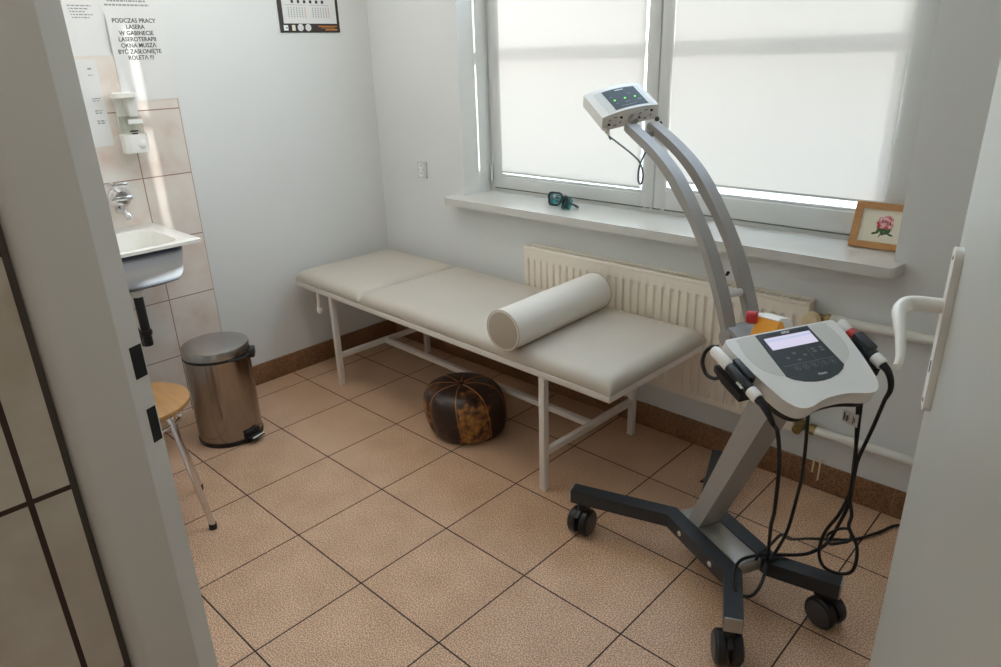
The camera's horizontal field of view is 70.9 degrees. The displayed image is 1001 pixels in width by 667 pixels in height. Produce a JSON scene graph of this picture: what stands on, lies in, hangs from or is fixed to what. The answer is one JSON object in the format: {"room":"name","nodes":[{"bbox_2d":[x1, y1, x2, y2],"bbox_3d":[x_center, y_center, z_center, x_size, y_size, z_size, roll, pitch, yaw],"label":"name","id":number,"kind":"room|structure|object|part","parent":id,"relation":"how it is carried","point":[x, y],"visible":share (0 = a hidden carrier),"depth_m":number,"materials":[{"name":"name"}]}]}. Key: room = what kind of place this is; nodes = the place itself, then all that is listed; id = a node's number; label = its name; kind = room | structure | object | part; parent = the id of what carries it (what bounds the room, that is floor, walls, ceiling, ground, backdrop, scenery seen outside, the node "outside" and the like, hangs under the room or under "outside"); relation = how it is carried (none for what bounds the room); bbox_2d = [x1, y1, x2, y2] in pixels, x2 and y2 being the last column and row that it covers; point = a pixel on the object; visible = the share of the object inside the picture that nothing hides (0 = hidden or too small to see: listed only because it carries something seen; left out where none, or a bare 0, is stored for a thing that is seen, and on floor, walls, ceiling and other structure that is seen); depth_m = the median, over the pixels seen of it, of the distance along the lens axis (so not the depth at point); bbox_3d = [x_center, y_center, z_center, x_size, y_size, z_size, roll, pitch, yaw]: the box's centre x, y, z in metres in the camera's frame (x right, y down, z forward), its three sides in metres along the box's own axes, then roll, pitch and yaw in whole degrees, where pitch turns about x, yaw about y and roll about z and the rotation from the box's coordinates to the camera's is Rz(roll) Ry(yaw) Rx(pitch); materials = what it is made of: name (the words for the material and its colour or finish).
{"room":"examination room","nodes":[
{"label":"examination room","id":0,"kind":"room"},
{"bbox_2d":[0,254,124,666],"bbox_3d":[-1.270,0.021,0.203,0.130,2.700,1.836,18,29,40],"label":"wall","id":1,"kind":"structure","parent":0,"point":[54,612],"depth_m":0.93,"materials":[{"name":"beige tile"}]},
{"bbox_2d":[87,0,388,365],"bbox_3d":[-1.288,-1.005,2.790,0.130,2.700,2.265,18,29,40],"label":"wall","id":2,"kind":"structure","parent":0,"point":[281,129],"depth_m":3.14,"materials":[{"name":"white paint"}]},
{"bbox_2d":[60,0,106,55],"bbox_3d":[-1.496,-1.113,2.413,0.001,0.298,0.207,18,29,40],"label":"paper notice","id":3,"kind":"object","parent":2,"relation":"attached to","point":[81,16],"visible":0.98,"depth_m":2.47,"materials":[{"name":"white paper"}]},
{"bbox_2d":[74,59,113,146],"bbox_3d":[-1.499,-0.816,2.508,0.001,0.300,0.168,18,29,40],"label":"paper notice","id":4,"kind":"object","parent":2,"relation":"attached to","point":[87,71],"visible":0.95,"depth_m":2.54,"materials":[{"name":"white paper"}]},
{"bbox_2d":[107,186,132,219],"bbox_3d":[-1.416,-0.491,2.649,0.092,0.120,0.086,18,29,40],"label":"tap","id":5,"kind":"object","parent":2,"relation":"attached to","point":[118,197],"visible":0.98,"depth_m":2.64,"materials":[{"name":"silver metal"}]},
{"bbox_2d":[107,182,126,186],"bbox_3d":[-1.435,-0.560,2.631,0.055,0.014,0.055,18,29,40],"label":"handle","id":6,"kind":"object","parent":5,"relation":"attached to","point":[108,183],"visible":1,"depth_m":2.61,"materials":[{"name":"silver metal"}]},
{"bbox_3d":[-1.437,-0.513,2.661,0.036,0.086,0.086,18,29,40],"label":"mixer plate","id":7,"kind":"part","parent":5,"relation":"part of","materials":[{"name":"silver metal"}]},
{"bbox_3d":[-1.427,-0.509,2.650,0.022,0.016,0.076,18,29,40],"label":"lever","id":8,"kind":"part","parent":5,"relation":"part of","materials":[{"name":"silver metal"}]},
{"bbox_3d":[-1.422,-0.451,2.657,0.094,0.041,0.028,14,26,34],"label":"spout","id":9,"kind":"part","parent":5,"relation":"part of","materials":[{"name":"silver metal"}]},
{"bbox_2d":[97,0,157,11],"bbox_3d":[-1.354,-1.307,2.504,0.001,0.293,0.205,18,29,40],"label":"paper notice","id":10,"kind":"object","parent":2,"relation":"attached to","point":[104,5],"visible":1,"depth_m":2.55,"materials":[{"name":"white paper"}]},
{"bbox_2d":[109,92,149,153],"bbox_3d":[-1.372,-0.781,2.604,0.080,0.213,0.093,18,29,40],"label":"soap dispenser","id":11,"kind":"object","parent":2,"relation":"attached to","point":[132,141],"visible":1,"depth_m":2.60,"materials":[{"name":"plastic"}]},
{"bbox_3d":[-1.376,-0.868,2.566,0.064,0.015,0.086,18,29,40],"label":"lid","id":12,"kind":"part","parent":11,"relation":"part of","materials":[{"name":"plastic"}]},
{"bbox_2d":[128,119,142,123],"bbox_3d":[-1.368,-0.764,2.611,0.053,0.081,0.072,18,29,40],"label":"bottle","id":13,"kind":"object","parent":11,"relation":"on","point":[130,121],"depth_m":2.59,"materials":[{"name":"plastic"}]},
{"bbox_2d":[104,13,177,100],"bbox_3d":[-1.331,-1.028,2.619,0.001,0.301,0.204,18,29,40],"label":"paper notice","id":14,"kind":"object","parent":2,"relation":"attached to","point":[139,43],"visible":1,"depth_m":2.62,"materials":[{"name":"white paper"}]},
{"bbox_2d":[74,55,221,414],"bbox_3d":[-1.551,-0.266,2.653,0.006,1.445,0.895,18,29,40],"label":"backsplash","id":15,"kind":"structure","parent":2,"relation":"attached to","point":[160,183],"depth_m":2.82,"materials":[{"name":"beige tile"}]},
{"bbox_2d":[115,223,200,346],"bbox_3d":[-1.395,-0.108,2.553,0.434,0.448,0.523,18,29,40],"label":"sink","id":16,"kind":"object","parent":2,"relation":"attached to","point":[151,254],"visible":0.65,"depth_m":2.50,"materials":[{"name":"white ceramic"}]},
{"bbox_2d":[121,246,182,292],"bbox_3d":[-1.390,-0.230,2.485,0.340,0.143,0.449,18,29,40],"label":"basin","id":17,"kind":"object","parent":16,"relation":"in","point":[161,267],"depth_m":2.45,"materials":[{"name":"white ceramic"}]},
{"bbox_2d":[276,0,339,32],"bbox_3d":[-0.837,-1.553,2.995,0.005,0.500,0.301,18,29,40],"label":"wall calendar","id":18,"kind":"object","parent":2,"relation":"attached to","point":[295,16],"visible":1,"depth_m":3.06,"materials":[{"name":"white paper"}]},
{"bbox_2d":[285,4,302,16],"bbox_3d":[-0.876,-1.380,3.010,0.001,0.050,0.095,18,29,40],"label":"print","id":19,"kind":"object","parent":18,"relation":"attached to","point":[291,10],"depth_m":3.00},
{"bbox_2d":[290,0,322,3],"bbox_3d":[-0.835,-1.432,3.037,0.001,0.012,0.162,18,29,40],"label":"print","id":20,"kind":"object","parent":18,"relation":"attached to","point":[291,1],"depth_m":3.04},
{"bbox_2d":[311,5,326,17],"bbox_3d":[-0.794,-1.415,3.090,0.001,0.050,0.095,18,29,40],"label":"print","id":21,"kind":"object","parent":18,"relation":"attached to","point":[317,11],"depth_m":3.09},
{"bbox_2d":[318,26,336,29],"bbox_3d":[-0.770,-1.363,3.139,0.001,0.018,0.097,18,29,40],"label":"print","id":22,"kind":"object","parent":18,"relation":"attached to","point":[319,27],"depth_m":3.14},
{"bbox_2d":[252,320,395,385],"bbox_3d":[-0.899,0.095,3.516,0.010,0.098,0.945,18,29,40],"label":"baseboard","id":23,"kind":"structure","parent":2,"relation":"attached to","point":[278,367],"depth_m":3.49,"materials":[{"name":"stone"}]},
{"bbox_2d":[161,337,900,666],"bbox_3d":[-0.525,0.981,1.520,3.800,0.100,4.065,18,29,40],"label":"floor","id":24,"kind":"structure","parent":0,"point":[349,532],"depth_m":2.17,"materials":[{"name":"tile"}]},
{"bbox_2d":[151,382,216,530],"bbox_3d":[-1.121,0.418,2.255,0.312,0.442,0.312,-12,24,-23],"label":"stool","id":25,"kind":"object","parent":24,"relation":"on","point":[171,399],"visible":0.42,"depth_m":2.21,"materials":[{"name":"brown wood"}]},
{"bbox_3d":[-1.127,0.225,2.178,0.312,0.025,0.312,18,29,40],"label":"seat","id":26,"kind":"part","parent":25,"relation":"part of","materials":[{"name":"brown wood"}]},
{"bbox_3d":[-1.094,0.384,2.354,0.021,0.409,0.176,4,22,14],"label":"leg","id":27,"kind":"part","parent":25,"relation":"part of","materials":[{"name":"silver metal"}]},
{"bbox_3d":[-1.016,0.430,2.231,0.176,0.409,0.021,4,22,14],"label":"leg","id":28,"kind":"part","parent":25,"relation":"part of","materials":[{"name":"silver metal"}]},
{"bbox_2d":[180,332,264,448],"bbox_3d":[-1.096,0.218,2.806,0.271,0.403,0.252,-5,22,-9],"label":"pedal bin","id":29,"kind":"object","parent":24,"relation":"on","point":[218,367],"visible":1,"depth_m":2.72,"materials":[{"name":"metal"}]},
{"bbox_3d":[-1.111,0.050,2.738,0.250,0.039,0.250,18,29,40],"label":"lid","id":30,"kind":"part","parent":29,"relation":"part of","materials":[{"name":"metal"}]},
{"bbox_3d":[-1.020,0.067,2.770,0.079,0.021,0.238,-7,22,-13],"label":"carry handle","id":31,"kind":"part","parent":29,"relation":"part of","materials":[{"name":"black plastic"}]},
{"bbox_2d":[423,372,506,443],"bbox_3d":[-0.142,0.289,2.813,0.327,0.212,0.328,18,29,40],"label":"pouf","id":32,"kind":"object","parent":24,"relation":"on","point":[460,407],"visible":1,"depth_m":2.70,"materials":[{"name":"brown leather"}]},
{"bbox_2d":[295,249,706,490],"bbox_3d":[-0.119,0.082,2.920,1.804,0.513,0.567,19,30,42],"label":"couch","id":33,"kind":"object","parent":24,"relation":"on","point":[606,354],"visible":0.98,"depth_m":2.59,"materials":[{"name":"white leather"}]},
{"bbox_3d":[-0.743,0.033,3.197,0.025,0.431,0.025,19,30,42],"label":"leg","id":34,"kind":"part","parent":33,"relation":"part of","materials":[{"name":"white metal"}]},
{"bbox_3d":[-0.380,-0.112,3.530,0.025,0.431,0.025,19,30,42],"label":"leg","id":35,"kind":"part","parent":33,"relation":"part of","materials":[{"name":"white metal"}]},
{"bbox_3d":[-0.119,-0.096,2.854,1.800,0.021,0.553,19,30,42],"label":"bed frame","id":36,"kind":"part","parent":33,"relation":"part of","materials":[{"name":"white metal"}]},
{"bbox_3d":[0.146,0.335,2.362,0.025,0.431,0.025,19,30,42],"label":"leg","id":37,"kind":"part","parent":33,"relation":"part of","materials":[{"name":"white metal"}]},
{"bbox_2d":[487,272,610,351],"bbox_3d":[0.182,-0.084,2.462,0.149,0.145,0.524,18,29,40],"label":"bolster","id":38,"kind":"object","parent":33,"relation":"on","point":[510,327],"visible":1,"depth_m":2.36,"materials":[{"name":"white leather"}]},
{"bbox_3d":[0.508,0.190,2.695,0.025,0.431,0.025,19,30,42],"label":"leg","id":39,"kind":"part","parent":33,"relation":"part of","materials":[{"name":"white metal"}]},
{"bbox_2d":[567,83,899,666],"bbox_3d":[0.817,0.001,1.957,1.176,1.316,1.059,-10,23,-19],"label":"machine","id":40,"kind":"object","parent":24,"relation":"on","point":[801,371],"visible":1,"depth_m":1.76,"materials":[{"name":"silver metal"}]},
{"bbox_3d":[0.382,-0.599,1.998,0.030,0.047,0.034,-10,23,-19],"label":"clamp knob","id":41,"kind":"part","parent":40,"relation":"part of","materials":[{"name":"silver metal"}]},
{"bbox_3d":[0.467,0.577,1.972,0.211,0.042,0.675,-14,25,-28],"label":"rail","id":42,"kind":"part","parent":40,"relation":"part of","materials":[{"name":"black metal"}]},
{"bbox_3d":[0.464,-0.288,1.847,0.032,0.471,0.525,-10,23,-19],"label":"scanner arm","id":43,"kind":"part","parent":40,"relation":"part of","materials":[{"name":"silver metal"}]},
{"bbox_3d":[0.533,-0.299,1.871,0.032,0.471,0.525,-10,23,-19],"label":"scanner arm","id":44,"kind":"part","parent":40,"relation":"part of","materials":[{"name":"silver metal"}]},
{"bbox_3d":[0.607,0.572,1.966,0.079,0.037,0.263,-10,23,-19],"label":"plate","id":45,"kind":"part","parent":40,"relation":"part of","materials":[{"name":"silver metal"}]},
{"bbox_2d":[746,311,792,334],"bbox_3d":[0.633,-0.019,1.668,0.122,0.075,0.082,-19,27,-37],"label":"pack","id":46,"kind":"object","parent":40,"relation":"on","point":[763,322],"visible":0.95,"depth_m":1.64,"materials":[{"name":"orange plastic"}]},
{"bbox_3d":[0.710,0.536,2.055,0.211,0.042,0.675,-6,22,-9],"label":"rail","id":47,"kind":"part","parent":40,"relation":"part of","materials":[{"name":"black metal"}]},
{"bbox_2d":[701,345,885,597],"bbox_3d":[0.683,0.345,1.651,0.398,0.689,0.228,-9,23,-18],"label":"probe","id":48,"kind":"object","parent":40,"relation":"attached to","point":[738,371],"visible":0.94,"depth_m":1.55,"materials":[{"name":"black plastic"}]},
{"bbox_2d":[766,401,862,421],"bbox_3d":[0.665,0.094,1.559,0.301,0.101,0.196,-10,23,-19],"label":"tray","id":49,"kind":"object","parent":40,"relation":"on","point":[791,411],"depth_m":1.46,"materials":[{"name":"white plastic"}]},
{"bbox_2d":[843,412,854,423],"bbox_3d":[0.801,0.195,1.615,0.001,0.022,0.032,-9,23,-18],"label":"print","id":50,"kind":"object","parent":40,"relation":"attached to","point":[844,416],"depth_m":1.62},
{"bbox_2d":[837,319,893,400],"bbox_3d":[0.833,0.060,1.609,0.029,0.146,0.175,-9,23,-18],"label":"probe","id":51,"kind":"object","parent":40,"relation":"attached to","point":[864,344],"visible":0.9,"depth_m":1.58,"materials":[{"name":"black plastic"}]},
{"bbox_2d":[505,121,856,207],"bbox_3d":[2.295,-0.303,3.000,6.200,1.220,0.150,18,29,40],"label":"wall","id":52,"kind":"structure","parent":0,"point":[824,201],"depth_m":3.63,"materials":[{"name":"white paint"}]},
{"bbox_2d":[366,0,1000,492],"bbox_3d":[0.707,-0.889,2.330,3.420,2.700,0.215,18,29,40],"label":"wall","id":53,"kind":"structure","parent":0,"point":[429,58],"depth_m":2.57,"materials":[{"name":"white paint"}]},
{"bbox_2d":[417,161,427,178],"bbox_3d":[-0.369,-0.772,3.313,0.062,0.078,0.010,18,29,40],"label":"wall socket","id":54,"kind":"object","parent":53,"relation":"attached to","point":[421,165],"visible":1,"depth_m":3.31,"materials":[{"name":"white plastic"}]},
{"bbox_2d":[395,323,906,519],"bbox_3d":[0.668,0.343,2.730,3.420,0.120,0.014,18,29,40],"label":"baseboard","id":55,"kind":"structure","parent":53,"relation":"attached to","point":[887,500],"depth_m":2.62,"materials":[{"name":"stone"}]},
{"bbox_2d":[524,243,830,435],"bbox_3d":[0.567,-0.016,2.624,1.249,0.454,0.083,18,29,40],"label":"radiator","id":56,"kind":"object","parent":53,"relation":"attached to","point":[686,300],"visible":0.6,"depth_m":2.54,"materials":[{"name":"beige metal"}]},
{"bbox_2d":[530,245,804,300],"bbox_3d":[0.536,-0.236,2.579,1.139,0.004,0.036,18,29,40],"label":"grille","id":57,"kind":"object","parent":56,"relation":"attached to","point":[686,279],"depth_m":2.57,"materials":[{"name":"beige metal"}]},
{"bbox_2d":[445,0,940,278],"bbox_3d":[0.652,-1.177,2.241,2.628,1.735,0.348,18,29,40],"label":"window","id":58,"kind":"structure","parent":53,"relation":"in","point":[808,234],"depth_m":2.48,"materials":[{"name":"white plastic"}]},
{"bbox_2d":[548,191,578,208],"bbox_3d":[0.263,-0.549,2.883,0.088,0.056,0.166,-11,24,-23],"label":"goggles","id":59,"kind":"object","parent":58,"relation":"on","point":[554,198],"visible":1,"depth_m":2.89,"materials":[{"name":"teal plastic"}]},
{"bbox_2d":[498,0,647,187],"bbox_3d":[0.248,-1.055,2.786,0.789,0.889,0.042,18,29,40],"label":"roller blind","id":60,"kind":"object","parent":58,"relation":"attached to","point":[553,54],"visible":0.95,"depth_m":2.83,"materials":[{"name":"beige fabric"}]},
{"bbox_3d":[0.269,-1.048,2.814,0.846,0.994,0.018,18,29,40],"label":"sash","id":61,"kind":"part","parent":58,"relation":"part of","materials":[{"name":"white plastic"}]},
{"bbox_3d":[0.590,-0.953,2.548,0.033,0.994,0.036,18,29,40],"label":"post","id":62,"kind":"part","parent":58,"relation":"part of","materials":[{"name":"white plastic"}]},
{"bbox_3d":[0.510,-0.417,2.648,1.871,0.031,0.260,18,29,40],"label":"sill","id":63,"kind":"part","parent":58,"relation":"part of","materials":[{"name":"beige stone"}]},
{"bbox_2d":[666,0,917,202],"bbox_3d":[0.872,-0.873,2.226,0.813,0.852,0.042,18,29,40],"label":"roller blind","id":64,"kind":"object","parent":58,"relation":"attached to","point":[791,97],"visible":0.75,"depth_m":2.24,"materials":[{"name":"beige fabric"}]},
{"bbox_3d":[0.902,-0.846,2.252,0.882,0.994,0.018,18,29,40],"label":"sash","id":65,"kind":"part","parent":58,"relation":"part of","materials":[{"name":"white plastic"}]},
{"bbox_2d":[848,201,903,251],"bbox_3d":[1.162,-0.324,2.136,0.172,0.138,0.049,17,28,39],"label":"picture frame","id":66,"kind":"object","parent":58,"relation":"on","point":[875,225],"visible":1,"depth_m":2.14,"materials":[{"name":"brown wood"}]},
{"bbox_2d":[812,427,913,466],"bbox_3d":[1.465,0.456,1.943,1.172,0.035,0.048,18,29,40],"label":"pipe","id":67,"kind":"object","parent":53,"relation":"attached to","point":[872,449],"visible":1,"depth_m":2.19,"materials":[{"name":"white paint"}]},
{"bbox_2d":[830,315,934,346],"bbox_3d":[1.453,0.090,1.798,1.172,0.031,0.048,18,29,40],"label":"pipe","id":68,"kind":"object","parent":53,"relation":"attached to","point":[911,336],"visible":0.57,"depth_m":2.06,"materials":[{"name":"white paint"}]},
{"bbox_3d":[-0.712,-0.291,0.945,3.420,2.700,0.113,18,29,40],"label":"wall","id":69,"kind":"structure","parent":0,"visible":0},
{"bbox_2d":[0,0,217,666],"bbox_3d":[-0.171,0.162,0.606,1.095,2.075,0.126,18,29,40],"label":"door frame","id":70,"kind":"structure","parent":69,"relation":"attached to","point":[60,252],"depth_m":0.90,"materials":[{"name":"white paint"}]},
{"bbox_2d":[869,58,1000,666],"bbox_3d":[0.429,0.135,0.675,0.111,2.024,0.844,9,24,26],"label":"door","id":71,"kind":"structure","parent":69,"relation":"in","point":[941,607],"depth_m":0.77,"materials":[{"name":"white paint"}]},
{"bbox_3d":[0.537,-0.006,0.932,0.057,0.056,0.163,18,29,40],"label":"lever handle","id":72,"kind":"part","parent":71,"relation":"part of","materials":[{"name":"white metal"}]},
{"bbox_3d":[0.608,-0.002,0.969,0.010,0.236,0.036,9,24,26],"label":"handle plate","id":73,"kind":"part","parent":71,"relation":"part of","materials":[{"name":"white metal"}]}
]}

